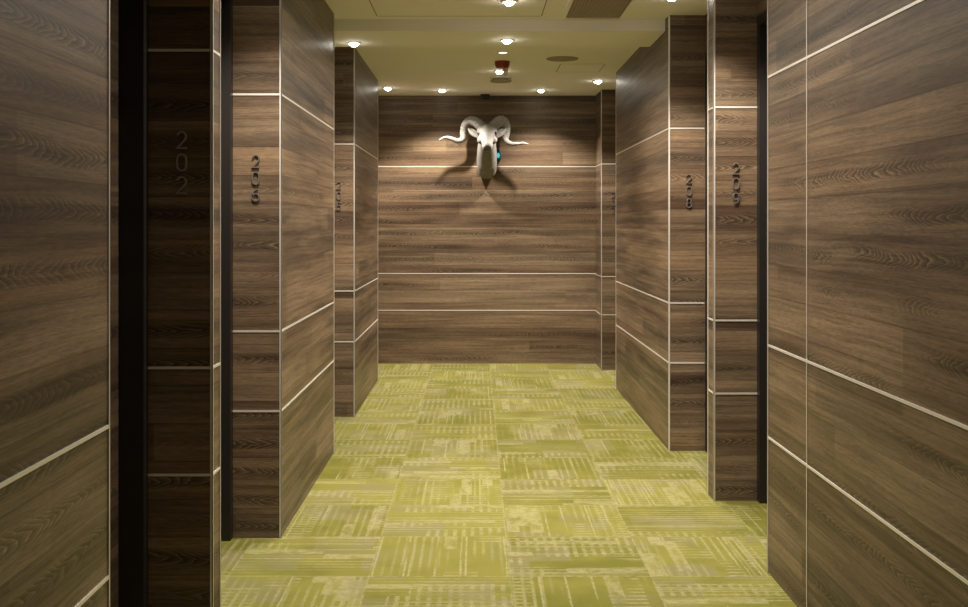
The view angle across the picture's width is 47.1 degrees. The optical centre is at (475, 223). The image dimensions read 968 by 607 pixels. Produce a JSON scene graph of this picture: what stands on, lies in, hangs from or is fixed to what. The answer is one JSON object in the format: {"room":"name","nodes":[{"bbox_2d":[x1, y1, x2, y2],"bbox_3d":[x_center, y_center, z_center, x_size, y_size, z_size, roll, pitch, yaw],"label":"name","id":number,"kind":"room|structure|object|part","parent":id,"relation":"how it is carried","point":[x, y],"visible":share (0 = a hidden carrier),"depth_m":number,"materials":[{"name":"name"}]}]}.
{"room":"hotel corridor","nodes":[
{"label":"hotel corridor","id":0,"kind":"room"},
{"bbox_2d":[0,0,110,606],"bbox_3d":[-1.262,0.050,-0.123,0.976,2.400,4.953,0,0,0],"label":"wall","id":1,"kind":"structure","parent":0,"point":[55,55],"depth_m":2.05,"materials":[{"name":"brown wood"}]},
{"bbox_3d":[-0.873,0.427,-0.124,0.198,0.008,4.952,0,0,0],"label":"rail","id":2,"kind":"part","parent":1,"relation":"part of","materials":[{"name":"metal"}]},
{"bbox_3d":[-0.873,0.745,-0.124,0.198,0.008,4.952,0,0,0],"label":"rail","id":3,"kind":"part","parent":1,"relation":"part of","materials":[{"name":"metal"}]},
{"bbox_3d":[-0.778,0.050,2.349,0.008,2.399,0.008,0,0,0],"label":"corner trim","id":4,"kind":"part","parent":1,"relation":"part of","materials":[{"name":"metal"}]},
{"bbox_2d":[111,0,147,606],"bbox_3d":[-1.362,0.050,2.825,0.776,2.400,0.950,0,0,0],"label":"door","id":5,"kind":"structure","parent":1,"relation":"in","point":[129,18],"depth_m":3.25,"materials":[{"name":"brown wood"}]},
{"bbox_2d":[148,0,220,606],"bbox_3d":[-1.266,0.050,3.350,0.969,2.400,0.106,0,0,0],"label":"wall","id":6,"kind":"structure","parent":0,"point":[184,36],"depth_m":3.30,"materials":[{"name":"brown wood"}]},
{"bbox_2d":[175,131,186,193],"bbox_3d":[-0.874,-0.182,3.296,0.033,0.187,0.008,0,0,0],"label":"room number","id":7,"kind":"object","parent":6,"relation":"attached to","point":[179,132],"visible":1,"depth_m":3.29,"materials":[{"name":"grey metal"}]},
{"bbox_3d":[-0.880,-0.516,3.350,0.198,0.008,0.105,0,0,0],"label":"rail","id":8,"kind":"part","parent":6,"relation":"part of","materials":[{"name":"metal"}]},
{"bbox_3d":[-0.880,0.427,3.350,0.198,0.008,0.105,0,0,0],"label":"rail","id":9,"kind":"part","parent":6,"relation":"part of","materials":[{"name":"metal"}]},
{"bbox_3d":[-0.880,0.745,3.350,0.198,0.008,0.105,0,0,0],"label":"rail","id":10,"kind":"part","parent":6,"relation":"part of","materials":[{"name":"metal"}]},
{"bbox_3d":[-0.785,0.050,3.301,0.008,2.399,0.008,0,0,0],"label":"corner trim","id":11,"kind":"part","parent":6,"relation":"part of","materials":[{"name":"metal"}]},
{"bbox_3d":[-0.785,0.050,3.399,0.008,2.399,0.008,0,0,0],"label":"corner trim","id":12,"kind":"part","parent":6,"relation":"part of","materials":[{"name":"metal"}]},
{"bbox_2d":[233,0,377,537],"bbox_3d":[-1.262,0.050,6.662,0.976,2.400,4.482,0,0,0],"label":"wall","id":13,"kind":"structure","parent":0,"point":[283,50],"depth_m":4.81,"materials":[{"name":"brown wood"}]},
{"bbox_2d":[221,0,232,540],"bbox_3d":[-1.359,0.050,3.912,0.782,2.400,1.024,0,0,0],"label":"door","id":14,"kind":"structure","parent":13,"relation":"in","point":[226,5],"depth_m":4.38,"materials":[{"name":"brown wood"}]},
{"bbox_2d":[251,155,259,201],"bbox_3d":[-0.877,-0.183,4.420,0.034,0.187,0.008,0,0,0],"label":"room number","id":15,"kind":"object","parent":13,"relation":"attached to","point":[253,156],"visible":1,"depth_m":4.42,"materials":[{"name":"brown metal"}]},
{"bbox_3d":[-0.778,0.050,4.425,0.008,2.399,0.008,0,0,0],"label":"corner trim","id":16,"kind":"part","parent":13,"relation":"part of","materials":[{"name":"metal"}]},
{"bbox_3d":[-0.873,-0.516,5.247,0.198,0.008,1.651,0,0,0],"label":"rail","id":17,"kind":"part","parent":13,"relation":"part of","materials":[{"name":"metal"}]},
{"bbox_3d":[-0.873,0.427,5.247,0.198,0.008,1.651,0,0,0],"label":"rail","id":18,"kind":"part","parent":13,"relation":"part of","materials":[{"name":"metal"}]},
{"bbox_3d":[-0.873,0.745,5.247,0.198,0.008,1.651,0,0,0],"label":"rail","id":19,"kind":"part","parent":13,"relation":"part of","materials":[{"name":"metal"}]},
{"bbox_2d":[336,181,340,209],"bbox_3d":[-0.889,-0.182,7.196,0.033,0.187,0.008,0,0,0],"label":"room number","id":20,"kind":"object","parent":13,"relation":"attached to","point":[338,181],"visible":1,"depth_m":7.19,"materials":[{"name":"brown metal"}]},
{"bbox_3d":[-0.788,0.050,7.201,0.008,2.399,0.008,0,0,0],"label":"corner trim","id":21,"kind":"part","parent":13,"relation":"part of","materials":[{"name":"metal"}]},
{"bbox_3d":[-0.883,-0.518,8.050,0.198,0.008,1.705,0,0,0],"label":"rail","id":22,"kind":"part","parent":13,"relation":"part of","materials":[{"name":"metal"}]},
{"bbox_3d":[-0.883,0.434,8.050,0.198,0.008,1.705,0,0,0],"label":"rail","id":23,"kind":"part","parent":13,"relation":"part of","materials":[{"name":"metal"}]},
{"bbox_3d":[-0.883,0.763,8.050,0.198,0.008,1.705,0,0,0],"label":"rail","id":24,"kind":"part","parent":13,"relation":"part of","materials":[{"name":"metal"}]},
{"bbox_2d":[378,96,595,363],"bbox_3d":[0.000,0.050,10.049,3.500,2.400,0.202,0,0,0],"label":"wall","id":25,"kind":"structure","parent":0,"point":[501,268],"depth_m":9.95,"materials":[{"name":"brown wood"}]},
{"bbox_2d":[439,115,527,178],"bbox_3d":[0.068,-0.680,9.743,0.641,0.553,0.461,0,0,36],"label":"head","id":26,"kind":"object","parent":25,"relation":"attached to","point":[486,135],"visible":1,"depth_m":9.74},
{"bbox_3d":[-0.064,-0.514,9.949,2.272,0.008,0.002,0,0,0],"label":"rail","id":27,"kind":"part","parent":25,"relation":"part of","materials":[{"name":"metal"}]},
{"bbox_3d":[-0.064,0.773,9.949,2.272,0.008,0.002,0,0,0],"label":"rail","id":28,"kind":"part","parent":25,"relation":"part of","materials":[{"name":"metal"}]},
{"bbox_3d":[-0.064,0.444,9.949,2.272,0.008,0.002,0,0,0],"label":"rail","id":29,"kind":"part","parent":25,"relation":"part of","materials":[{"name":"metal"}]},
{"bbox_2d":[497,149,501,161],"bbox_3d":[0.199,-0.612,9.930,0.062,0.115,0.041,0,0,0],"label":"wall sensor","id":30,"kind":"object","parent":25,"relation":"attached to","point":[499,154],"visible":0.72,"depth_m":9.92,"materials":[{"name":"teal plastic"}]},
{"bbox_2d":[221,364,796,606],"bbox_3d":[0.000,1.300,3.825,3.500,0.100,12.850,0,0,0],"label":"floor","id":31,"kind":"structure","parent":0,"point":[449,485],"depth_m":4.78,"materials":[{"name":"carpet"}]},
{"bbox_2d":[325,0,706,95],"bbox_3d":[0.000,-1.167,3.825,3.500,0.166,12.850,0,0,0],"label":"ceiling","id":32,"kind":"structure","parent":0,"point":[409,55],"depth_m":6.75,"materials":[{"name":"paint"}]},
{"bbox_2d":[347,42,360,46],"bbox_3d":[-0.730,-1.073,6.650,0.082,0.023,0.082,0,0,0],"label":"recessed light","id":33,"kind":"object","parent":32,"relation":"in","point":[353,44],"visible":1,"depth_m":6.63,"materials":[{"name":"white paint"}]},
{"bbox_2d":[369,0,546,15],"bbox_3d":[-0.092,-1.149,5.750,0.915,0.002,0.800,0,0,0],"label":"access panel","id":34,"kind":"object","parent":32,"relation":"attached to","point":[380,7],"visible":1,"depth_m":5.92,"materials":[{"name":"paint"}]},
{"bbox_2d":[480,94,489,99],"bbox_3d":[0.080,-1.124,9.860,0.084,0.052,0.060,0,0,0],"label":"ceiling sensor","id":35,"kind":"object","parent":32,"relation":"attached to","point":[482,96],"visible":1,"depth_m":9.83,"materials":[{"name":"black plastic"}]},
{"bbox_2d":[490,76,511,82],"bbox_3d":[0.195,-1.131,8.720,0.176,0.038,0.176,0,0,0],"label":"smoke detector","id":36,"kind":"object","parent":32,"relation":"attached to","point":[495,79],"visible":1,"depth_m":8.66,"materials":[{"name":"paint"}]},
{"bbox_2d":[495,60,509,75],"bbox_3d":[0.186,-1.099,7.860,0.108,0.102,0.108,0,0,0],"label":"fire alarm","id":37,"kind":"object","parent":32,"relation":"attached to","point":[500,64],"visible":1,"depth_m":7.83,"materials":[{"name":"red plastic"}]},
{"bbox_2d":[497,51,508,53],"bbox_3d":[0.180,-1.147,7.430,0.082,0.006,0.082,0,0,0],"label":"recessed light","id":38,"kind":"object","parent":32,"relation":"in","point":[499,52],"visible":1,"depth_m":7.42,"materials":[{"name":"white paint"}]},
{"bbox_2d":[500,39,513,43],"bbox_3d":[0.183,-1.073,6.545,0.082,0.023,0.082,0,0,0],"label":"recessed light","id":39,"kind":"object","parent":32,"relation":"in","point":[506,41],"visible":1,"depth_m":6.53,"materials":[{"name":"white paint"}]},
{"bbox_2d":[501,0,516,5],"bbox_3d":[0.172,-1.137,5.730,0.082,0.023,0.082,0,0,0],"label":"recessed light","id":40,"kind":"object","parent":32,"relation":"in","point":[507,2],"visible":1,"depth_m":5.71,"materials":[{"name":"white paint"}]},
{"bbox_2d":[546,56,577,61],"bbox_3d":[0.600,-1.147,7.720,0.224,0.007,0.224,0,0,0],"label":"ceiling speaker","id":41,"kind":"object","parent":32,"relation":"attached to","point":[555,58],"visible":1,"depth_m":7.69,"materials":[{"name":"plastic"}]},
{"bbox_2d":[556,64,604,71],"bbox_3d":[0.767,-1.149,8.195,0.325,0.002,0.430,0,0,0],"label":"access panel","id":42,"kind":"object","parent":32,"relation":"attached to","point":[562,67],"visible":1,"depth_m":8.15,"materials":[{"name":"paint"}]},
{"bbox_2d":[562,0,635,18],"bbox_3d":[0.647,-1.146,5.838,0.340,0.008,0.715,0,0,0],"label":"ceiling vent","id":43,"kind":"object","parent":32,"relation":"in","point":[575,9],"visible":1,"depth_m":5.92,"materials":[{"name":"paint"}]},
{"bbox_2d":[595,90,615,369],"bbox_3d":[1.409,0.050,9.729,0.681,2.400,0.443,0,0,0],"label":"wall","id":44,"kind":"structure","parent":0,"point":[605,166],"depth_m":9.51,"materials":[{"name":"brown wood"}]},
{"bbox_3d":[1.073,0.050,9.511,0.008,2.399,0.008,0,0,0],"label":"corner trim","id":45,"kind":"part","parent":44,"relation":"part of","materials":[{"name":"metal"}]},
{"bbox_2d":[616,15,704,450],"bbox_3d":[1.405,0.050,7.275,0.690,2.400,2.316,0,0,0],"label":"wall","id":46,"kind":"structure","parent":0,"point":[660,88],"depth_m":6.26,"materials":[{"name":"brown wood"}]},
{"bbox_3d":[1.159,-0.527,7.275,0.198,0.008,2.315,0,0,0],"label":"rail","id":47,"kind":"part","parent":46,"relation":"part of","materials":[{"name":"metal"}]},
{"bbox_3d":[1.159,0.435,7.275,0.198,0.008,2.315,0,0,0],"label":"rail","id":48,"kind":"part","parent":46,"relation":"part of","materials":[{"name":"metal"}]},
{"bbox_3d":[1.159,0.765,7.275,0.198,0.008,2.315,0,0,0],"label":"rail","id":49,"kind":"part","parent":46,"relation":"part of","materials":[{"name":"metal"}]},
{"bbox_3d":[1.064,0.050,6.121,0.008,2.399,0.008,0,0,0],"label":"corner trim","id":50,"kind":"part","parent":46,"relation":"part of","materials":[{"name":"metal"}]},
{"bbox_2d":[686,174,691,207],"bbox_3d":[1.172,-0.183,6.116,0.034,0.187,0.008,0,0,0],"label":"room number","id":51,"kind":"object","parent":46,"relation":"attached to","point":[687,174],"visible":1,"depth_m":6.11,"materials":[{"name":"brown metal"}]},
{"bbox_2d":[705,14,706,451],"bbox_3d":[1.506,0.050,5.630,0.488,2.400,0.980,0,0,0],"label":"door","id":52,"kind":"structure","parent":46,"relation":"in","point":[706,14],"depth_m":6.08,"materials":[{"name":"brown wood"}]},
{"bbox_2d":[707,0,756,500],"bbox_3d":[1.411,0.050,5.077,0.679,2.400,0.132,0,0,0],"label":"wall","id":53,"kind":"structure","parent":0,"point":[731,24],"depth_m":5.01,"materials":[{"name":"brown wood"}]},
{"bbox_3d":[1.075,0.050,5.139,0.008,2.399,0.008,0,0,0],"label":"corner trim","id":54,"kind":"part","parent":53,"relation":"part of","materials":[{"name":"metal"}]},
{"bbox_3d":[1.075,0.050,5.015,0.008,2.399,0.008,0,0,0],"label":"corner trim","id":55,"kind":"part","parent":53,"relation":"part of","materials":[{"name":"metal"}]},
{"bbox_3d":[1.170,-0.527,5.077,0.198,0.008,0.131,0,0,0],"label":"rail","id":56,"kind":"part","parent":53,"relation":"part of","materials":[{"name":"metal"}]},
{"bbox_3d":[1.170,0.435,5.077,0.198,0.008,0.131,0,0,0],"label":"rail","id":57,"kind":"part","parent":53,"relation":"part of","materials":[{"name":"metal"}]},
{"bbox_3d":[1.170,0.765,5.077,0.198,0.008,0.131,0,0,0],"label":"rail","id":58,"kind":"part","parent":53,"relation":"part of","materials":[{"name":"metal"}]},
{"bbox_2d":[732,163,739,203],"bbox_3d":[1.172,-0.183,5.010,0.034,0.187,0.008,0,0,0],"label":"room number","id":59,"kind":"object","parent":53,"relation":"attached to","point":[734,173],"visible":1,"depth_m":5.01,"materials":[{"name":"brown metal"}]},
{"bbox_2d":[767,0,967,606],"bbox_3d":[1.398,0.050,0.697,0.704,2.400,6.593,0,0,0],"label":"wall","id":60,"kind":"structure","parent":0,"point":[867,100],"depth_m":2.96,"materials":[{"name":"brown wood"}]},
{"bbox_2d":[757,0,766,502],"bbox_3d":[1.509,0.050,4.502,0.482,2.400,1.024,0,0,0],"label":"door","id":61,"kind":"structure","parent":60,"relation":"in","point":[761,4],"depth_m":4.97,"materials":[{"name":"brown wood"}]},
{"bbox_3d":[1.050,0.050,3.989,0.008,2.399,0.008,0,0,0],"label":"corner trim","id":62,"kind":"part","parent":60,"relation":"part of","materials":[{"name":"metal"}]},
{"bbox_3d":[1.145,-0.527,0.696,0.198,0.008,6.592,0,0,0],"label":"rail","id":63,"kind":"part","parent":60,"relation":"part of","materials":[{"name":"metal"}]},
{"bbox_3d":[1.145,0.435,0.696,0.198,0.008,6.592,0,0,0],"label":"rail","id":64,"kind":"part","parent":60,"relation":"part of","materials":[{"name":"metal"}]},
{"bbox_3d":[1.145,0.765,0.696,0.198,0.008,6.592,0,0,0],"label":"rail","id":65,"kind":"part","parent":60,"relation":"part of","materials":[{"name":"metal"}]}
]}

